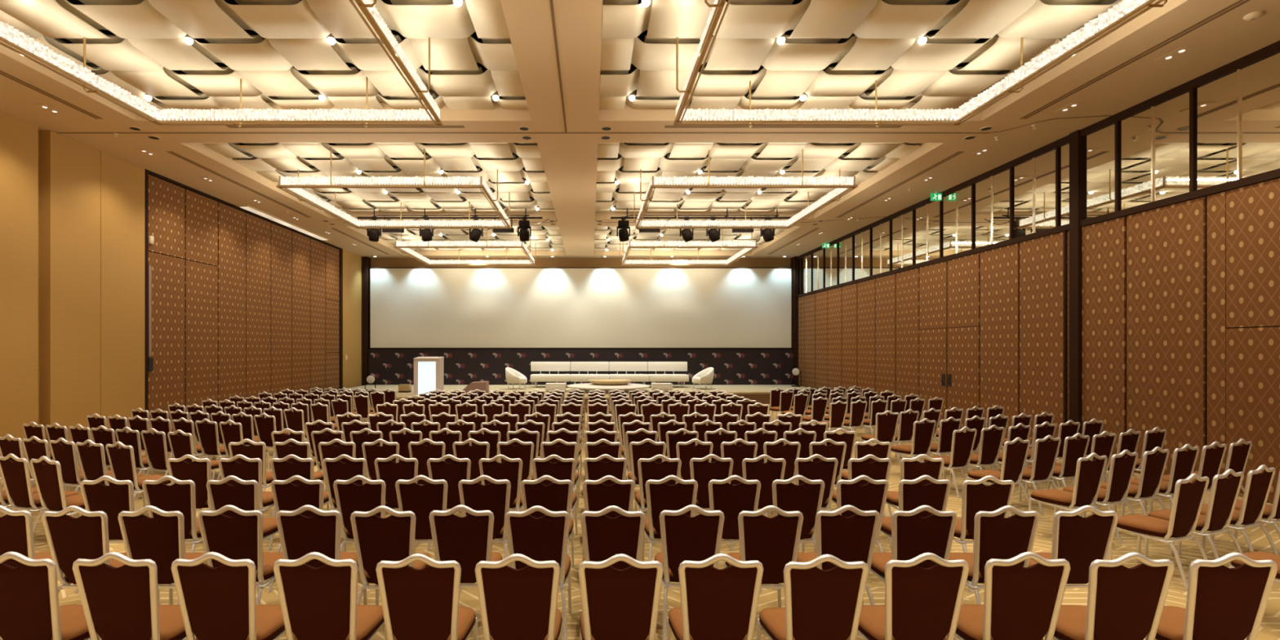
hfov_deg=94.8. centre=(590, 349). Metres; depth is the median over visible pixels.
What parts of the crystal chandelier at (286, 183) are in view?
frame rail, hanging rod, frame rail, hanging rod, frame rail, corner post, hanging rod, frame rail, hanging rod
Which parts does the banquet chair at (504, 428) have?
backrest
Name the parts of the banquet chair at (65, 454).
backrest, frame, seat frame, seat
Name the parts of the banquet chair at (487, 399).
frame, backrest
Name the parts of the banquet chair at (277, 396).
backrest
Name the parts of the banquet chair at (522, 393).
backrest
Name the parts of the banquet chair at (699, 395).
frame, backrest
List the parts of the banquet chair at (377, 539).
leg, seat frame, leg, backrest, frame, seat, seat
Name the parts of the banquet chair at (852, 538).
seat, backrest, frame, leg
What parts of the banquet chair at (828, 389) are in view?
backrest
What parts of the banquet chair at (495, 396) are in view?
backrest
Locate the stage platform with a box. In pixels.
[323,384,829,412]
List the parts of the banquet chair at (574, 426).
backrest, frame, leg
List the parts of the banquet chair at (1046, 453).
seat, leg, seat, seat frame, leg, frame, backrest, leg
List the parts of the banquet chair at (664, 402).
backrest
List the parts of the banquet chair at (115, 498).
backrest, frame, seat frame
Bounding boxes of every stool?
[545,382,566,391]
[650,382,672,391]
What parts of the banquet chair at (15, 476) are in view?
backrest, frame, seat frame, seat, seat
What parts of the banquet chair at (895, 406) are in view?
backrest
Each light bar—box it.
[382,216,404,232]
[493,216,514,232]
[639,216,660,232]
[732,216,753,232]
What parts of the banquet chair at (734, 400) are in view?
frame, backrest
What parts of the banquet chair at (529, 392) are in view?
frame, backrest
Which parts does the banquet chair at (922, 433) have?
seat, seat, seat frame, frame, backrest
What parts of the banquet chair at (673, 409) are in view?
frame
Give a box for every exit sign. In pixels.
[822,241,829,248]
[930,191,942,200]
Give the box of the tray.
[588,378,631,385]
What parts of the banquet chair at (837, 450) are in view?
backrest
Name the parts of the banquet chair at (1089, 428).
frame, backrest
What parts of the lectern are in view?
light panel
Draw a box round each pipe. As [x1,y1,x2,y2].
[357,208,548,224]
[610,208,791,224]
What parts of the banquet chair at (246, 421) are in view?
backrest, frame, seat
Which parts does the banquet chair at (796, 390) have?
backrest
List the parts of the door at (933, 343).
push plate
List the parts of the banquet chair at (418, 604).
backrest, seat, seat, leg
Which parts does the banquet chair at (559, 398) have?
backrest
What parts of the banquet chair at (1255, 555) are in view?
seat, seat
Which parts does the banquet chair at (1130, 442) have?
frame, backrest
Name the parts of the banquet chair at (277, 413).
backrest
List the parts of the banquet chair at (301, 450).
leg, backrest, frame, seat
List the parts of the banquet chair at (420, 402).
frame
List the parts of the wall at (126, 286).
lock plate, wall panel, wall panel, wall panel, wall panel, wall panel, head rail, wall panel, wall panel, wall panel, wall panel, wall panel, wall panel, wall panel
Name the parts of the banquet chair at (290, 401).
frame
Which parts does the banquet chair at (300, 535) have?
backrest, frame, seat, leg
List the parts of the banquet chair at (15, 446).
backrest, frame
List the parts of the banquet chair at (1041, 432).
seat, frame, backrest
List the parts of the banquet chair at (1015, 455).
seat, seat, seat frame, frame, backrest, leg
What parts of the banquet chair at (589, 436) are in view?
backrest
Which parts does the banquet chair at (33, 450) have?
backrest, frame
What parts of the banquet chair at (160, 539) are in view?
backrest, frame, seat frame, leg, seat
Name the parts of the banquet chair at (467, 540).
backrest, frame, seat frame, seat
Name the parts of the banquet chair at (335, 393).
frame, backrest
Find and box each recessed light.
[32,103,66,113]
[127,126,142,131]
[134,148,159,155]
[146,135,160,139]
[198,176,217,182]
[249,199,264,203]
[288,216,301,219]
[518,126,529,131]
[521,135,532,139]
[600,126,612,131]
[600,135,611,139]
[844,216,856,219]
[880,196,894,200]
[919,176,937,181]
[963,135,976,139]
[970,147,993,155]
[979,126,993,131]
[1054,102,1085,111]
[1154,45,1196,61]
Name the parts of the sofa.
backrest, backrest, backrest, backrest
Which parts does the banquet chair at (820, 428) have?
backrest, frame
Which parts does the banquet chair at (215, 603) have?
backrest, seat, seat, seat frame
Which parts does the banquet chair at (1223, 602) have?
seat, seat, backrest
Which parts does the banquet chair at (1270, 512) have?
leg, leg, seat, seat, seat frame, frame, leg, backrest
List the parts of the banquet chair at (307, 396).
backrest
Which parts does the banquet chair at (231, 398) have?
backrest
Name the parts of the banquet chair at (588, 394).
backrest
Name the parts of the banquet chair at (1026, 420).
frame, backrest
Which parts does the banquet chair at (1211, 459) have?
leg, seat, frame, backrest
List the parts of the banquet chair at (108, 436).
backrest, frame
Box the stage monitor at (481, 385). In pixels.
[462,381,488,393]
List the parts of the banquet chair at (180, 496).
backrest, leg, seat frame, seat, seat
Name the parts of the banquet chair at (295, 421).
backrest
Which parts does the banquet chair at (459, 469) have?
leg, backrest, frame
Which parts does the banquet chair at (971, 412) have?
frame, backrest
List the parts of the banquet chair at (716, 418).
frame, backrest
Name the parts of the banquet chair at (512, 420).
backrest, frame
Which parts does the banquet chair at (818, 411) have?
seat, backrest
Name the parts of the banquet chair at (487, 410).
frame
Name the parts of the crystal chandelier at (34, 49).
frame rail, hanging rod, hanging rod, frame rail, hanging rod, hanging rod, frame rail, hanging rod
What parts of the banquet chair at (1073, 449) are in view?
leg, seat, seat, seat frame, frame, backrest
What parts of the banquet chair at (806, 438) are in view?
frame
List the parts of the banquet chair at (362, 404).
backrest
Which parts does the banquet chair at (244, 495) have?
backrest, frame, seat, seat frame, seat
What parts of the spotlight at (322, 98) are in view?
bulb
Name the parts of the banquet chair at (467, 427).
backrest, frame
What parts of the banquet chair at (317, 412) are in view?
backrest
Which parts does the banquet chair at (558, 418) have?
backrest, frame, leg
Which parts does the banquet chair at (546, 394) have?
backrest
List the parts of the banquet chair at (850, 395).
backrest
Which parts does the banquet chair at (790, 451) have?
frame, backrest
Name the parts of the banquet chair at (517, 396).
backrest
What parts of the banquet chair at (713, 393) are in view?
frame, backrest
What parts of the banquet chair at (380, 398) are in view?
backrest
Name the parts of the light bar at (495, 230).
casing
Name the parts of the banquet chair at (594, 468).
backrest, frame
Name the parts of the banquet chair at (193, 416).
backrest, frame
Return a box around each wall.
[0,110,361,459]
[361,256,798,386]
[797,40,1279,502]
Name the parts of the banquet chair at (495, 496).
backrest, frame, seat, seat frame, leg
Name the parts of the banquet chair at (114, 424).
backrest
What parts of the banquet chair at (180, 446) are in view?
backrest, frame, seat, seat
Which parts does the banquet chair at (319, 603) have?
backrest, seat, seat, seat frame, leg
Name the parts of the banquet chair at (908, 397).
frame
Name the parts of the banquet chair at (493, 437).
backrest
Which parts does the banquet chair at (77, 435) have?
backrest, frame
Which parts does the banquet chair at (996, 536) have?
seat, seat frame, seat, leg, frame, backrest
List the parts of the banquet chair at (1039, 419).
backrest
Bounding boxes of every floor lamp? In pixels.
[364,374,375,391]
[791,368,801,386]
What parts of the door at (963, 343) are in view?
push plate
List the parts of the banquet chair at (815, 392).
backrest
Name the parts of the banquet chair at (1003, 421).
backrest, frame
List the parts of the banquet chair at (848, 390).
backrest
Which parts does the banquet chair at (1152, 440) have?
seat, frame, backrest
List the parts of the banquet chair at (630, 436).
backrest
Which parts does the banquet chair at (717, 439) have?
frame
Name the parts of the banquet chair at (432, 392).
backrest, frame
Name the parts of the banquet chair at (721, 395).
frame, backrest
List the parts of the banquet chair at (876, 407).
seat, backrest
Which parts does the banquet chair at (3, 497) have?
frame, seat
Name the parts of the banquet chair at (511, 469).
backrest, seat frame, seat, seat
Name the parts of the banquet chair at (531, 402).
backrest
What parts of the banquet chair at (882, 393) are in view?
backrest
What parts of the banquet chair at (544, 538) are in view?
backrest, frame, seat frame, leg, seat, seat, leg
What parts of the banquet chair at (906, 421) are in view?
seat frame, frame, backrest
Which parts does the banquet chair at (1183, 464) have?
leg, leg, seat, seat frame, seat, frame, backrest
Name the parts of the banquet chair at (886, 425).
seat, seat, seat frame, frame, backrest, leg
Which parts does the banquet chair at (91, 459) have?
backrest, frame, seat, leg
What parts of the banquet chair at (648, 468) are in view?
leg, seat, seat, seat frame, backrest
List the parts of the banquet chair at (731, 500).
seat frame, frame, backrest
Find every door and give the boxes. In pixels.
[919,328,947,427]
[947,326,979,428]
[1226,326,1279,502]
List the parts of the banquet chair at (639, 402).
backrest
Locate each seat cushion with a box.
[509,377,527,383]
[692,377,710,383]
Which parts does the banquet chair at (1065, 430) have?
backrest, frame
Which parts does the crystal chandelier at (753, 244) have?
frame rail, frame rail, frame rail, frame rail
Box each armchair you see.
[505,367,527,389]
[692,367,713,389]
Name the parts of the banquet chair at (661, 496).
leg, leg, seat, seat frame, seat, backrest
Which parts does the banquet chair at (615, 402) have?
backrest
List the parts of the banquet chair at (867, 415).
backrest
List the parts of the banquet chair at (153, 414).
backrest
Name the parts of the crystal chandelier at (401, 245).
frame rail, frame rail, frame rail, frame rail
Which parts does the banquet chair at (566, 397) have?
backrest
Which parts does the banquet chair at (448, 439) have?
frame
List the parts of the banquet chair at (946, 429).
seat, seat, seat frame, frame, backrest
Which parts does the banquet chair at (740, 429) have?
backrest, frame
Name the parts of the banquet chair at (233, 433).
backrest, frame, leg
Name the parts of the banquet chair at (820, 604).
leg, seat frame, seat, seat, backrest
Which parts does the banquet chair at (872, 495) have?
backrest, frame, leg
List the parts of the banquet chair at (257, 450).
backrest, frame, seat frame, seat, seat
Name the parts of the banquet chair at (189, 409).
backrest, frame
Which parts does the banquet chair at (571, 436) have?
backrest, frame, leg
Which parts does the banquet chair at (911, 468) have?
seat frame, seat, seat, backrest, frame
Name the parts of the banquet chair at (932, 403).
frame, backrest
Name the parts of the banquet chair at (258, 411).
backrest, frame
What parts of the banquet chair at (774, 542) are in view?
seat, seat, seat frame, backrest, frame, leg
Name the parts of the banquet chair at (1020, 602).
seat frame, seat, seat, backrest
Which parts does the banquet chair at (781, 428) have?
backrest, frame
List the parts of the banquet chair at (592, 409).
backrest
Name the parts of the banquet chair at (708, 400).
frame, backrest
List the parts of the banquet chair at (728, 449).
frame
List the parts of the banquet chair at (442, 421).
backrest, frame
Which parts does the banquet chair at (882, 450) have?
seat, frame, backrest, leg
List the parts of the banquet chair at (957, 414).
backrest, frame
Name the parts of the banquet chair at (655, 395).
backrest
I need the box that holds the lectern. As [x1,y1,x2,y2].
[413,348,444,395]
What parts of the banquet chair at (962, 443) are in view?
seat, leg, seat, leg, seat frame, frame, backrest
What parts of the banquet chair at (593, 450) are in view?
backrest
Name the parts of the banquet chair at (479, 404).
frame, backrest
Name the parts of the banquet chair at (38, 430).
backrest, frame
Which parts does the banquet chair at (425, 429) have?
backrest, frame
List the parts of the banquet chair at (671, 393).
backrest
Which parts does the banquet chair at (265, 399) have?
frame, backrest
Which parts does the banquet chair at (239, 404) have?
backrest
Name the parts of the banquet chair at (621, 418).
backrest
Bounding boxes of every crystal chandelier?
[0,0,443,128]
[275,146,511,229]
[393,228,535,266]
[619,228,758,266]
[633,148,857,229]
[673,0,1167,128]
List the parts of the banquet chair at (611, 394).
backrest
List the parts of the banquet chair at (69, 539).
seat frame, backrest, frame, seat, leg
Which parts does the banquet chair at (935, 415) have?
backrest, frame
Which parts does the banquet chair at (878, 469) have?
seat, backrest, frame, leg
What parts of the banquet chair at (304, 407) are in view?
backrest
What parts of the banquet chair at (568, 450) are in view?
backrest, frame, leg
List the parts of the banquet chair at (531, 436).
backrest, frame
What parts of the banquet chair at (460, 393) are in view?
frame, backrest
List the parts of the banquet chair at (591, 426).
backrest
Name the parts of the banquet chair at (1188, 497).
leg, leg, seat, seat, seat frame, leg, frame, backrest, leg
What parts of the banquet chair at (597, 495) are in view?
frame, backrest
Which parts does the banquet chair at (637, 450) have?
seat, backrest, frame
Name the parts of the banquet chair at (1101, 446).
frame, backrest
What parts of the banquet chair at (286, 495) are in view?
leg, backrest, frame, leg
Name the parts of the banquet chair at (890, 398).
backrest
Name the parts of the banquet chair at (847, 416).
backrest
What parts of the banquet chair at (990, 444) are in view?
leg, seat, seat, seat frame, frame, backrest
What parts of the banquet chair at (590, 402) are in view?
backrest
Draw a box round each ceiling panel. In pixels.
[0,0,528,109]
[200,142,555,212]
[362,226,564,250]
[594,226,786,250]
[595,142,920,212]
[599,0,1152,109]
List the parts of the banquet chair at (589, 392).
backrest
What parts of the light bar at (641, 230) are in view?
casing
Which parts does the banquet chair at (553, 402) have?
backrest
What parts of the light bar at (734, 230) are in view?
casing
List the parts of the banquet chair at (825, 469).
frame, backrest, seat frame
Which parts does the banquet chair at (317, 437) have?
backrest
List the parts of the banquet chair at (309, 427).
backrest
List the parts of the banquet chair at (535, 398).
frame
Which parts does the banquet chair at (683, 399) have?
backrest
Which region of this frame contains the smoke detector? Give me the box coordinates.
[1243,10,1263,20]
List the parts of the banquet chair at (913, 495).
seat frame, seat, seat, backrest, frame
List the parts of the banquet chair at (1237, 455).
backrest, frame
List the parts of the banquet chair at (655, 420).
frame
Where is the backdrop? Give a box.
[368,348,794,384]
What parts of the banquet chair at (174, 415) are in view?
backrest, frame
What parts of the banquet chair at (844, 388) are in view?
frame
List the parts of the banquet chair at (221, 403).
backrest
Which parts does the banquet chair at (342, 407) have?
backrest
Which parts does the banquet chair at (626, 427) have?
backrest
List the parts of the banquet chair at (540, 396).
backrest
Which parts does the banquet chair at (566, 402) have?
backrest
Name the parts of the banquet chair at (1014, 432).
seat, frame, backrest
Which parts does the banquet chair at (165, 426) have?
frame, backrest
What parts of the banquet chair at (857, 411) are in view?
seat, backrest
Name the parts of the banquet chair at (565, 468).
backrest, frame, seat, leg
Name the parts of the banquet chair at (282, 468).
leg, backrest, frame, seat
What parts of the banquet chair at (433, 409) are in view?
backrest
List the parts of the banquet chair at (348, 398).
backrest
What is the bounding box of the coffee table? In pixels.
[567,382,649,392]
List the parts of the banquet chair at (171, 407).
backrest, frame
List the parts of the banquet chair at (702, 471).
backrest, frame, leg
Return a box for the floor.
[0,405,1279,639]
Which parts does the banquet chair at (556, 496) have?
backrest, frame, leg, seat, leg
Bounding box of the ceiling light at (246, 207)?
[235,204,329,239]
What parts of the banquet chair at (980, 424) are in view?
frame, backrest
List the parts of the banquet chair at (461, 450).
backrest, frame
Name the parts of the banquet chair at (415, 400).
frame, backrest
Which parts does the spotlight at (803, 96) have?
bulb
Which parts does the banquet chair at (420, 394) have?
frame, backrest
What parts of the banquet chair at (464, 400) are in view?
frame, backrest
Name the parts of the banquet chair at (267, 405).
backrest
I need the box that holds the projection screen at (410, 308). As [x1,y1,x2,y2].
[368,267,792,348]
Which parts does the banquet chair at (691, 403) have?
frame, backrest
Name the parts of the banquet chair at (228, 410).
backrest, frame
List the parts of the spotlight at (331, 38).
bulb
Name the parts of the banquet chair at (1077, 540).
seat, seat frame, frame, backrest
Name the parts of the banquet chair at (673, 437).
backrest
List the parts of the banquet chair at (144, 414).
backrest, frame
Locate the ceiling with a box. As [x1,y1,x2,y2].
[0,0,1279,257]
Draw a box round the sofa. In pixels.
[530,361,688,387]
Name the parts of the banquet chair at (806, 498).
frame, backrest, leg, seat frame, seat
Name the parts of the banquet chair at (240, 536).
backrest, frame, leg, seat, seat frame, seat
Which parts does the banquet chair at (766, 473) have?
backrest, frame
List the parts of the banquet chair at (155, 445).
leg, backrest, frame, seat frame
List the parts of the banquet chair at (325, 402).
backrest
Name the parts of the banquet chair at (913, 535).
seat frame, seat, seat, frame, backrest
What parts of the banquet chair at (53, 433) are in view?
backrest, frame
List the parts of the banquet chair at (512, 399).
backrest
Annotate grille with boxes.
[399,385,408,391]
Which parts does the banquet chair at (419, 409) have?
frame, backrest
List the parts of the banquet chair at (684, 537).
seat, leg, seat, seat frame, backrest, frame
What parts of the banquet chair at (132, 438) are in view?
backrest, frame, seat frame, seat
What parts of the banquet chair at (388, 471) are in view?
backrest, frame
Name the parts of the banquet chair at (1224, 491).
leg, leg, seat, seat, seat frame, leg, frame, backrest, leg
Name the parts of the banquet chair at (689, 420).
frame, backrest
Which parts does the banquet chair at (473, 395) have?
frame, backrest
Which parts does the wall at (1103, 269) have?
mirror pane, wall panel, wall panel, mirror pane, mirror pane, wall panel, mirror pane, mirror pane, wall panel, mirror pane, mirror pane, wall panel, mirror pane, mirror pane, wall panel, mirror pane, mirror pane, wall panel, mirror pane, mirror pane, wall panel, mirror pane, wall panel, mirror pane, mirror pane, wall panel, mirror pane, mirror pane, wall panel, mirror pane, mirror pane, wall panel, mirror pane, mirror pane, picture rail, ceiling trim, wall panel, mirror pane, mirror pane, wall post, wall panel, wall post, mirror pane, wall panel, mirror pane, wall panel, mirror pane, mirror pane, wall panel, wall panel, mirror pane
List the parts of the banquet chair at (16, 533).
backrest, frame, seat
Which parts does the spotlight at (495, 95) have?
bulb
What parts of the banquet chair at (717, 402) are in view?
frame, backrest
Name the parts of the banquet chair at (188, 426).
backrest, frame, seat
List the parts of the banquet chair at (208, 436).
backrest, frame, seat frame, leg, seat, seat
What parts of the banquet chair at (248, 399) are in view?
backrest, frame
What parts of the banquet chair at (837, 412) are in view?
seat, backrest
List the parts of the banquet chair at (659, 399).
backrest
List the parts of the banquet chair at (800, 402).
seat, backrest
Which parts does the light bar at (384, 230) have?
casing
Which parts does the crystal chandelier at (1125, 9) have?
hanging rod, frame rail, hanging rod, hanging rod, frame rail, hanging rod, hanging rod, frame rail, hanging rod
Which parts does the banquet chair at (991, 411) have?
frame, backrest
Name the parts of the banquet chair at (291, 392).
frame, backrest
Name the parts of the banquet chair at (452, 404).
frame, backrest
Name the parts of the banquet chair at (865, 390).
backrest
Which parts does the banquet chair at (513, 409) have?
frame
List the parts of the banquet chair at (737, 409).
backrest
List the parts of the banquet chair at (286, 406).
backrest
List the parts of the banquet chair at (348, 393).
backrest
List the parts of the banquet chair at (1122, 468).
seat, seat, seat frame, leg, frame, backrest, leg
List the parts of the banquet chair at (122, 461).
backrest, frame, seat, seat, seat frame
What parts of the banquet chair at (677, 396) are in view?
backrest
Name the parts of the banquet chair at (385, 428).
backrest, frame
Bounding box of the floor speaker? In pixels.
[398,384,411,392]
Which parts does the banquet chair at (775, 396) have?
frame, backrest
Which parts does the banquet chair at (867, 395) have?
backrest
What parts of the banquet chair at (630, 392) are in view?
backrest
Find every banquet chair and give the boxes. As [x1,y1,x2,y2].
[0,434,66,511]
[0,453,81,517]
[0,480,38,507]
[0,505,64,575]
[0,551,90,639]
[17,435,81,513]
[22,421,80,468]
[30,455,85,533]
[41,505,159,638]
[45,422,79,462]
[48,437,111,512]
[66,423,108,489]
[71,439,146,517]
[72,551,186,639]
[75,475,134,591]
[85,413,106,441]
[89,425,149,475]
[105,441,171,498]
[107,413,128,448]
[115,426,171,490]
[117,505,207,604]
[127,415,149,475]
[130,407,151,455]
[137,427,168,498]
[142,475,202,552]
[149,408,168,422]
[149,416,199,470]
[166,454,211,551]
[167,429,219,485]
[168,403,186,432]
[168,408,213,459]
[170,551,285,639]
[172,417,222,458]
[186,403,204,453]
[189,410,215,459]
[195,418,228,479]
[195,504,283,639]
[201,399,217,413]
[204,404,222,445]
[206,475,278,542]
[209,411,231,459]
[217,419,269,479]
[217,453,274,512]
[218,399,235,413]
[222,404,248,455]
[228,395,244,407]
[228,438,273,514]
[231,412,275,457]
[236,400,253,445]
[243,405,262,445]
[244,395,261,410]
[253,400,271,435]
[253,413,275,471]
[257,391,271,404]
[261,395,277,411]
[262,406,290,435]
[267,453,333,551]
[267,475,346,591]
[271,400,307,447]
[271,428,319,471]
[271,438,328,517]
[273,391,287,402]
[273,551,386,639]
[275,504,367,639]
[278,396,294,411]
[280,388,293,399]
[283,407,306,439]
[288,392,303,403]
[290,401,309,441]
[294,389,308,400]
[296,397,313,422]
[304,392,333,423]
[304,419,333,471]
[309,389,323,400]
[310,386,322,392]
[310,402,337,431]
[311,427,343,471]
[313,397,335,422]
[318,438,355,508]
[320,393,335,430]
[322,453,366,511]
[324,386,337,392]
[324,389,337,399]
[331,398,348,423]
[333,475,387,551]
[335,412,362,431]
[336,393,364,422]
[337,387,363,420]
[339,390,365,422]
[341,419,370,442]
[349,427,382,458]
[350,505,431,605]
[351,387,365,422]
[353,394,376,422]
[355,390,374,421]
[361,439,399,479]
[367,388,380,407]
[367,412,393,431]
[369,391,385,413]
[373,453,418,515]
[375,553,478,639]
[376,402,398,424]
[376,419,405,445]
[382,388,395,406]
[389,427,422,484]
[392,398,413,422]
[395,475,448,552]
[400,412,426,434]
[402,402,429,425]
[406,395,425,406]
[408,438,445,484]
[410,419,439,445]
[417,398,437,423]
[418,391,436,402]
[426,454,471,551]
[428,402,450,422]
[429,389,445,398]
[429,395,448,406]
[429,427,462,462]
[429,504,502,587]
[430,412,457,434]
[440,391,457,402]
[440,398,461,424]
[445,419,475,444]
[448,389,465,398]
[451,395,471,406]
[452,438,489,515]
[455,402,477,425]
[457,475,511,591]
[460,391,478,401]
[461,412,487,433]
[466,398,486,416]
[467,427,501,462]
[469,389,485,398]
[474,395,493,405]
[475,553,562,639]
[478,454,522,511]
[480,419,510,442]
[481,402,504,425]
[482,391,500,399]
[488,389,506,396]
[490,398,511,417]
[493,412,519,431]
[497,395,515,404]
[497,438,533,480]
[502,391,520,399]
[504,505,571,639]
[506,428,539,471]
[508,389,525,396]
[508,402,530,422]
[514,398,534,414]
[515,419,544,458]
[520,395,538,417]
[520,475,573,582]
[524,391,542,401]
[524,412,550,442]
[528,389,544,399]
[532,454,577,551]
[534,402,556,430]
[538,398,559,414]
[540,438,578,519]
[542,395,561,414]
[545,391,563,404]
[546,427,579,498]
[548,389,564,404]
[551,419,582,484]
[555,412,582,469]
[560,402,582,446]
[563,398,584,443]
[564,395,583,426]
[566,391,585,427]
[568,389,585,422]
[577,553,663,639]
[580,505,645,569]
[582,475,635,562]
[583,453,627,511]
[584,428,617,446]
[584,439,622,462]
[586,402,608,417]
[586,412,613,425]
[586,419,616,435]
[587,391,604,398]
[587,395,607,402]
[587,398,608,406]
[588,389,604,395]
[608,389,625,414]
[608,391,627,414]
[610,395,629,418]
[612,398,632,423]
[614,402,636,432]
[617,412,644,446]
[620,419,651,458]
[625,428,657,479]
[627,438,666,511]
[628,389,645,399]
[631,391,648,404]
[633,395,652,414]
[634,454,681,512]
[636,398,657,414]
[640,402,662,422]
[641,475,697,561]
[648,389,665,396]
[649,412,675,442]
[652,391,670,399]
[654,504,724,639]
[656,395,675,404]
[657,419,686,457]
[661,398,681,417]
[664,428,698,461]
[666,553,763,639]
[667,389,684,396]
[667,402,689,424]
[673,391,690,399]
[675,438,713,479]
[679,395,698,404]
[682,412,708,433]
[686,398,706,417]
[688,389,705,398]
[689,453,733,550]
[693,402,715,425]
[693,419,722,444]
[694,391,712,401]
[702,395,720,406]
[704,428,737,462]
[707,475,761,591]
[708,389,725,398]
[711,398,732,414]
[712,412,738,435]
[716,391,733,402]
[720,402,742,425]
[720,438,757,484]
[723,505,803,607]
[725,395,744,406]
[726,419,756,445]
[736,398,756,425]
[742,402,769,425]
[742,454,786,516]
[744,427,777,462]
[745,412,771,434]
[756,554,868,639]
[760,387,783,421]
[762,419,791,445]
[763,438,800,516]
[767,475,824,591]
[768,389,794,416]
[775,386,799,419]
[776,412,802,434]
[781,392,808,417]
[783,428,816,457]
[789,389,812,425]
[791,386,815,410]
[794,453,838,551]
[796,504,879,605]
[799,419,828,442]
[801,388,827,422]
[802,396,827,425]
[803,391,828,431]
[806,386,831,416]
[808,438,846,499]
[813,475,888,552]
[814,400,847,431]
[817,388,844,422]
[823,395,847,431]
[823,427,856,471]
[825,391,844,430]
[828,386,846,404]
[829,454,891,551]
[833,400,869,444]
[835,395,867,435]
[837,438,892,516]
[845,387,858,397]
[845,391,862,428]
[848,385,861,392]
[848,387,874,413]
[853,395,884,434]
[853,399,887,443]
[857,552,968,639]
[859,410,900,466]
[862,505,959,639]
[863,391,877,428]
[866,390,893,413]
[870,394,901,431]
[873,398,909,442]
[880,475,951,538]
[885,453,944,510]
[888,417,936,475]
[892,408,921,462]
[899,408,942,457]
[904,393,919,413]
[909,397,925,421]
[914,416,964,479]
[919,396,943,424]
[923,426,977,497]
[934,407,964,456]
[938,415,986,472]
[942,405,984,453]
[948,505,1039,604]
[949,424,1004,486]
[952,475,1014,591]
[955,551,1070,639]
[966,437,1033,516]
[976,422,1034,491]
[977,404,1004,449]
[977,413,1008,470]
[999,435,1065,515]
[1001,413,1032,465]
[1025,432,1089,509]
[1026,419,1079,485]
[1026,421,1060,488]
[1028,411,1053,447]
[1028,453,1113,546]
[1028,505,1118,588]
[1052,431,1121,506]
[1053,551,1174,639]
[1060,448,1144,543]
[1081,418,1107,480]
[1091,446,1168,537]
[1103,426,1170,494]
[1105,428,1141,501]
[1108,473,1208,591]
[1121,444,1199,515]
[1144,468,1244,559]
[1144,552,1277,639]
[1149,440,1226,511]
[1177,464,1279,555]
[1192,438,1252,492]
[1209,471,1279,547]
[1228,551,1279,582]
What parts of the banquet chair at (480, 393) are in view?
backrest, frame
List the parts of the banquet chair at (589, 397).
backrest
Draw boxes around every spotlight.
[143,93,151,101]
[183,34,193,44]
[318,92,325,101]
[327,32,335,44]
[356,168,361,173]
[453,0,462,7]
[492,90,498,101]
[628,71,635,101]
[641,0,650,7]
[777,33,785,44]
[780,167,784,173]
[800,92,806,101]
[917,33,926,44]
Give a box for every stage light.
[367,216,381,241]
[419,216,433,241]
[469,216,483,242]
[517,216,531,241]
[616,216,630,241]
[680,216,693,242]
[706,216,719,242]
[760,216,774,242]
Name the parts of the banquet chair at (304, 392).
frame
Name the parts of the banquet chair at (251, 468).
backrest, seat frame, seat, seat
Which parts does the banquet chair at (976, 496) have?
seat, seat, seat frame, leg, frame, backrest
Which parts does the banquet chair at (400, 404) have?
frame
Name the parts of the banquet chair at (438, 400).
frame, backrest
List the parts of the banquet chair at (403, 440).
backrest, frame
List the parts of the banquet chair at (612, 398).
backrest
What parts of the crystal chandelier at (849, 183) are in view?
hanging rod, hanging rod, frame rail, hanging rod, frame rail, frame rail, hanging rod, frame rail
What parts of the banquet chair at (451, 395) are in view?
frame, backrest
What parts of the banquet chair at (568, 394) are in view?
backrest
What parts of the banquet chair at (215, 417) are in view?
backrest, frame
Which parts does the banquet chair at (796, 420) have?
backrest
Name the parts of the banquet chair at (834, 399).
backrest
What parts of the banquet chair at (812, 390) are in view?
backrest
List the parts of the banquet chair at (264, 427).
backrest, frame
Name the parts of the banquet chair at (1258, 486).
leg, leg, seat, seat, seat frame, leg, frame, backrest, leg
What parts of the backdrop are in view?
rail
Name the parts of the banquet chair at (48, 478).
leg, backrest, frame, seat frame, seat, seat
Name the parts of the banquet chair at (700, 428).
backrest, frame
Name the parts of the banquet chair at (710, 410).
backrest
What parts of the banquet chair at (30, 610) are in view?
backrest, frame, seat, seat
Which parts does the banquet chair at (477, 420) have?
frame, backrest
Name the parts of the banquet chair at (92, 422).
backrest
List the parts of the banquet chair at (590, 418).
backrest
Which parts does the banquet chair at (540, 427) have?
backrest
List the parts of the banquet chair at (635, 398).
frame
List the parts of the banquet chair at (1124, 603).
seat frame, seat, seat, backrest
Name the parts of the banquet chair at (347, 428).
backrest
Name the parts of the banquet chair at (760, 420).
frame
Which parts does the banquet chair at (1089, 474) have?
leg, seat, seat, seat frame, frame, backrest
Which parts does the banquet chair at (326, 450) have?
backrest, frame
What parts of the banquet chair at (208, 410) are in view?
backrest, frame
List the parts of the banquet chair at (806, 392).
backrest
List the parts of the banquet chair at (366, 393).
backrest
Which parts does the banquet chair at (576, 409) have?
backrest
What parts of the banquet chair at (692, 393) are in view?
frame, backrest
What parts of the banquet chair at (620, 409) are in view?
backrest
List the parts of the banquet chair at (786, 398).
seat, seat, backrest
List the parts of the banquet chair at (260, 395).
frame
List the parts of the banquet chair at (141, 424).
backrest, frame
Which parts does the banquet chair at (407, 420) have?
backrest, frame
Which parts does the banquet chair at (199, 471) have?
backrest, frame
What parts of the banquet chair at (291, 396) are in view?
backrest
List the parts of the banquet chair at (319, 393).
frame, backrest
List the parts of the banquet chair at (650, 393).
backrest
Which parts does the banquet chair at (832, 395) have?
backrest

